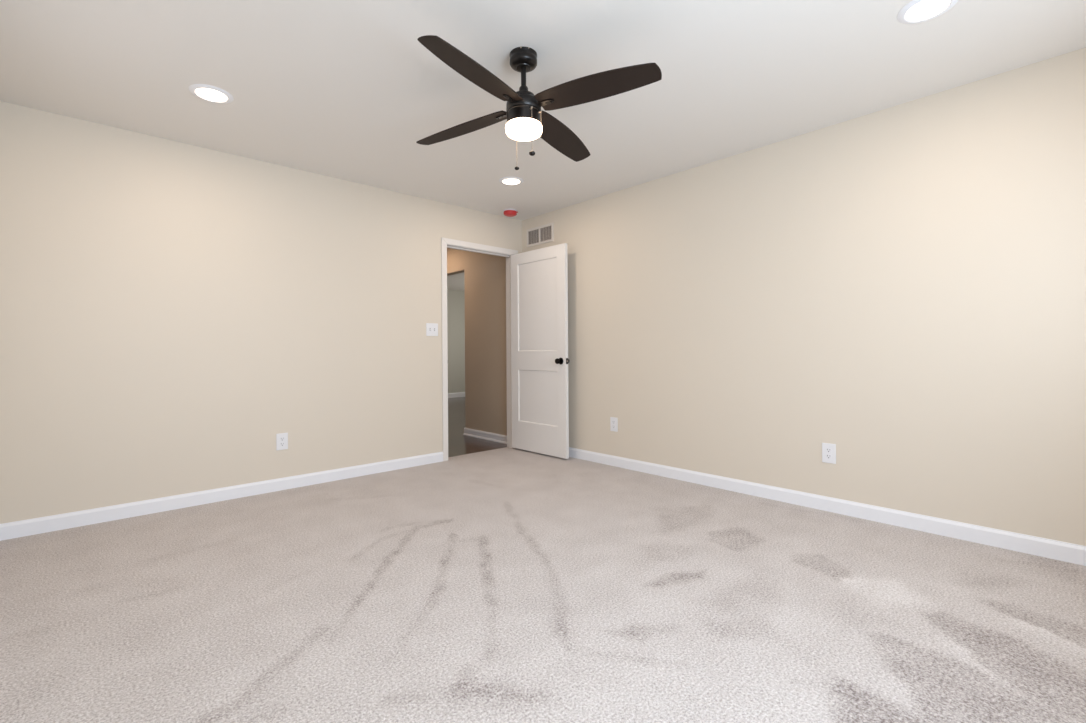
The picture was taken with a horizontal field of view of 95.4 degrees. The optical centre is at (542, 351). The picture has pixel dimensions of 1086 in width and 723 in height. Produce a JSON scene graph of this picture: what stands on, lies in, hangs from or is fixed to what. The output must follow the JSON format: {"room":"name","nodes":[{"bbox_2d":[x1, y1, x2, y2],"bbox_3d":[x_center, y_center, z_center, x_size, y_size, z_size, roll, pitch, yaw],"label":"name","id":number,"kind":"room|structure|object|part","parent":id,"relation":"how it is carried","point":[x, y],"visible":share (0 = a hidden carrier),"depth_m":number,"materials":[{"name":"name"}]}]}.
{"room":"empty bedroom","nodes":[
{"label":"empty bedroom","id":0,"kind":"room"},
{"bbox_2d":[0,101,521,523],"bbox_3d":[-1.715,-0.167,4.025,3.965,2.470,0.115,0,0,-43],"label":"wall","id":1,"kind":"structure","parent":0,"point":[169,309],"depth_m":3.35,"materials":[{"name":"beige paint"}]},
{"bbox_2d":[0,452,442,540],"bbox_3d":[-1.626,0.994,4.012,3.836,0.094,0.014,0,0,-43],"label":"baseboard","id":2,"kind":"structure","parent":1,"relation":"attached to","point":[28,527],"depth_m":3.33,"materials":[{"name":"white paint"}]},
{"bbox_2d":[276,433,287,449],"bbox_3d":[-1.960,0.676,3.710,0.080,0.125,0.008,0,0,-43],"label":"wall outlet","id":3,"kind":"object","parent":1,"relation":"attached to","point":[281,438],"visible":1,"depth_m":3.71,"materials":[{"name":"white plastic"}]},
{"bbox_2d":[426,323,437,335],"bbox_3d":[-1.023,-0.203,4.574,0.122,0.118,0.019,0,0,-43],"label":"light switch","id":4,"kind":"object","parent":1,"relation":"attached to","point":[431,328],"visible":1,"depth_m":4.57,"materials":[{"name":"white plastic"}]},
{"bbox_2d":[441,237,517,460],"bbox_3d":[-0.615,-0.017,5.042,1.029,2.118,0.147,0,0,-43],"label":"door frame","id":5,"kind":"structure","parent":1,"relation":"attached to","point":[446,243],"depth_m":4.79,"materials":[{"name":"white paint"}]},
{"bbox_3d":[-0.928,-0.021,4.663,0.055,2.106,0.016,0,0,-43],"label":"casing","id":6,"kind":"part","parent":5,"relation":"part of","materials":[{"name":"white paint"}]},
{"bbox_3d":[-0.612,-1.048,4.962,0.935,0.055,0.016,0,0,-43],"label":"head casing","id":7,"kind":"part","parent":5,"relation":"part of","materials":[{"name":"white paint"}]},
{"bbox_3d":[-0.660,-0.016,5.090,1.029,2.118,0.016,0,0,-43],"label":"hall casing","id":8,"kind":"part","parent":5,"relation":"part of","materials":[{"name":"white paint"}]},
{"bbox_2d":[510,243,569,458],"bbox_3d":[-0.050,-0.004,4.930,0.164,2.024,0.818,0,0,-43],"label":"door","id":9,"kind":"structure","parent":1,"relation":"in","point":[539,277],"depth_m":4.89,"materials":[{"name":"white paint"}]},
{"bbox_2d":[447,290,464,392],"bbox_3d":[-2.470,-0.161,10.957,4.055,2.472,0.115,0,0,-43],"label":"wall","id":10,"kind":"structure","parent":0,"point":[455,299],"depth_m":11.32,"materials":[{"name":"grey paint"}]},
{"bbox_2d":[448,392,464,397],"bbox_3d":[-2.418,1.002,10.910,4.055,0.114,0.014,0,0,-43],"label":"baseboard","id":11,"kind":"structure","parent":10,"relation":"attached to","point":[458,394],"depth_m":11.30,"materials":[{"name":"white paint"}]},
{"bbox_2d":[0,397,1085,722],"bbox_3d":[-0.434,1.050,5.912,8.165,0.043,10.275,0,0,-43],"label":"floor","id":12,"kind":"structure","parent":0,"point":[507,584],"depth_m":1.95,"materials":[{"name":"beige carpet"}]},
{"bbox_2d":[0,0,1085,290],"bbox_3d":[-0.454,-1.441,5.830,8.280,0.060,10.390,0,0,-43],"label":"ceiling","id":13,"kind":"structure","parent":0,"point":[348,90],"depth_m":2.50,"materials":[{"name":"white paint"}]},
{"bbox_2d":[188,84,233,103],"bbox_3d":[-1.804,-1.397,2.688,0.204,0.009,0.204,0,0,-43],"label":"recessed light","id":14,"kind":"object","parent":13,"relation":"in","point":[209,93],"visible":1,"depth_m":2.67,"materials":[{"name":"white paint"}]},
{"bbox_2d":[503,209,517,216],"bbox_3d":[-0.329,-1.385,4.945,0.136,0.054,0.136,0,0,-43],"label":"smoke detector","id":15,"kind":"object","parent":13,"relation":"attached to","point":[507,212],"visible":1,"depth_m":4.90,"materials":[{"name":"red plastic"}]},
{"bbox_2d":[499,177,523,184],"bbox_3d":[-0.262,-1.408,4.088,0.204,0.009,0.204,0,0,-43],"label":"recessed light","id":16,"kind":"object","parent":13,"relation":"in","point":[505,180],"visible":1,"depth_m":4.08,"materials":[{"name":"white plastic"}]},
{"bbox_2d":[416,35,661,169],"bbox_3d":[-0.091,-1.155,2.353,0.989,0.517,0.989,0,0,-15],"label":"ceiling fan","id":17,"kind":"object","parent":13,"relation":"hanging from","point":[526,121],"visible":1,"depth_m":2.27,"materials":[{"name":"brown wood"}]},
{"bbox_3d":[-0.414,-1.145,2.546,0.576,0.006,0.148,-3,11,30],"label":"fan blade","id":18,"kind":"part","parent":17,"relation":"part of","materials":[{"name":"brown wood"}]},
{"bbox_3d":[-0.284,-1.149,2.031,0.148,0.006,0.576,14,9,29],"label":"fan blade","id":19,"kind":"part","parent":17,"relation":"part of","materials":[{"name":"brown wood"}]},
{"bbox_3d":[0.101,-1.152,2.676,0.148,0.006,0.576,-15,-9,29],"label":"fan blade","id":20,"kind":"part","parent":17,"relation":"part of","materials":[{"name":"brown wood"}]},
{"bbox_3d":[0.231,-1.156,2.160,0.576,0.006,0.148,1,-12,30],"label":"fan blade","id":21,"kind":"part","parent":17,"relation":"part of","materials":[{"name":"brown wood"}]},
{"bbox_2d":[897,0,957,23],"bbox_3d":[1.592,-1.420,2.045,0.204,0.009,0.204,0,0,-43],"label":"recessed light","id":22,"kind":"object","parent":13,"relation":"in","point":[915,11],"visible":1,"depth_m":2.05,"materials":[{"name":"white plastic"}]},
{"bbox_2d":[447,47,1085,545],"bbox_3d":[-0.516,-0.174,5.755,0.145,2.472,10.375,0,0,-43],"label":"wall","id":23,"kind":"structure","parent":0,"point":[901,288],"depth_m":3.01,"materials":[{"name":"beige paint"}]},
{"bbox_2d":[463,428,506,443],"bbox_3d":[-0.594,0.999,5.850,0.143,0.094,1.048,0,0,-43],"label":"baseboard","id":24,"kind":"structure","parent":23,"relation":"attached to","point":[480,434],"depth_m":5.85,"materials":[{"name":"white paint"}]},
{"bbox_2d":[527,222,553,246],"bbox_3d":[-0.034,-1.204,5.114,0.009,0.188,0.404,0,0,-43],"label":"air vent","id":25,"kind":"object","parent":23,"relation":"in","point":[542,234],"visible":1,"depth_m":5.11,"materials":[{"name":"white metal"}]},
{"bbox_2d":[610,417,617,431],"bbox_3d":[0.633,0.651,4.408,0.008,0.125,0.080,0,0,-43],"label":"wall outlet","id":26,"kind":"object","parent":23,"relation":"attached to","point":[613,421],"visible":1,"depth_m":4.40,"materials":[{"name":"white plastic"}]},
{"bbox_2d":[569,447,1085,565],"bbox_3d":[1.331,0.974,3.652,0.014,0.094,4.560,0,0,-43],"label":"baseboard","id":27,"kind":"structure","parent":23,"relation":"attached to","point":[1033,545],"depth_m":2.96,"materials":[{"name":"white paint"}]},
{"bbox_2d":[822,443,835,463],"bbox_3d":[1.814,0.646,3.132,0.008,0.125,0.080,0,0,-43],"label":"wall outlet","id":28,"kind":"object","parent":23,"relation":"attached to","point":[828,450],"visible":1,"depth_m":3.13,"materials":[{"name":"white plastic"}]}
]}

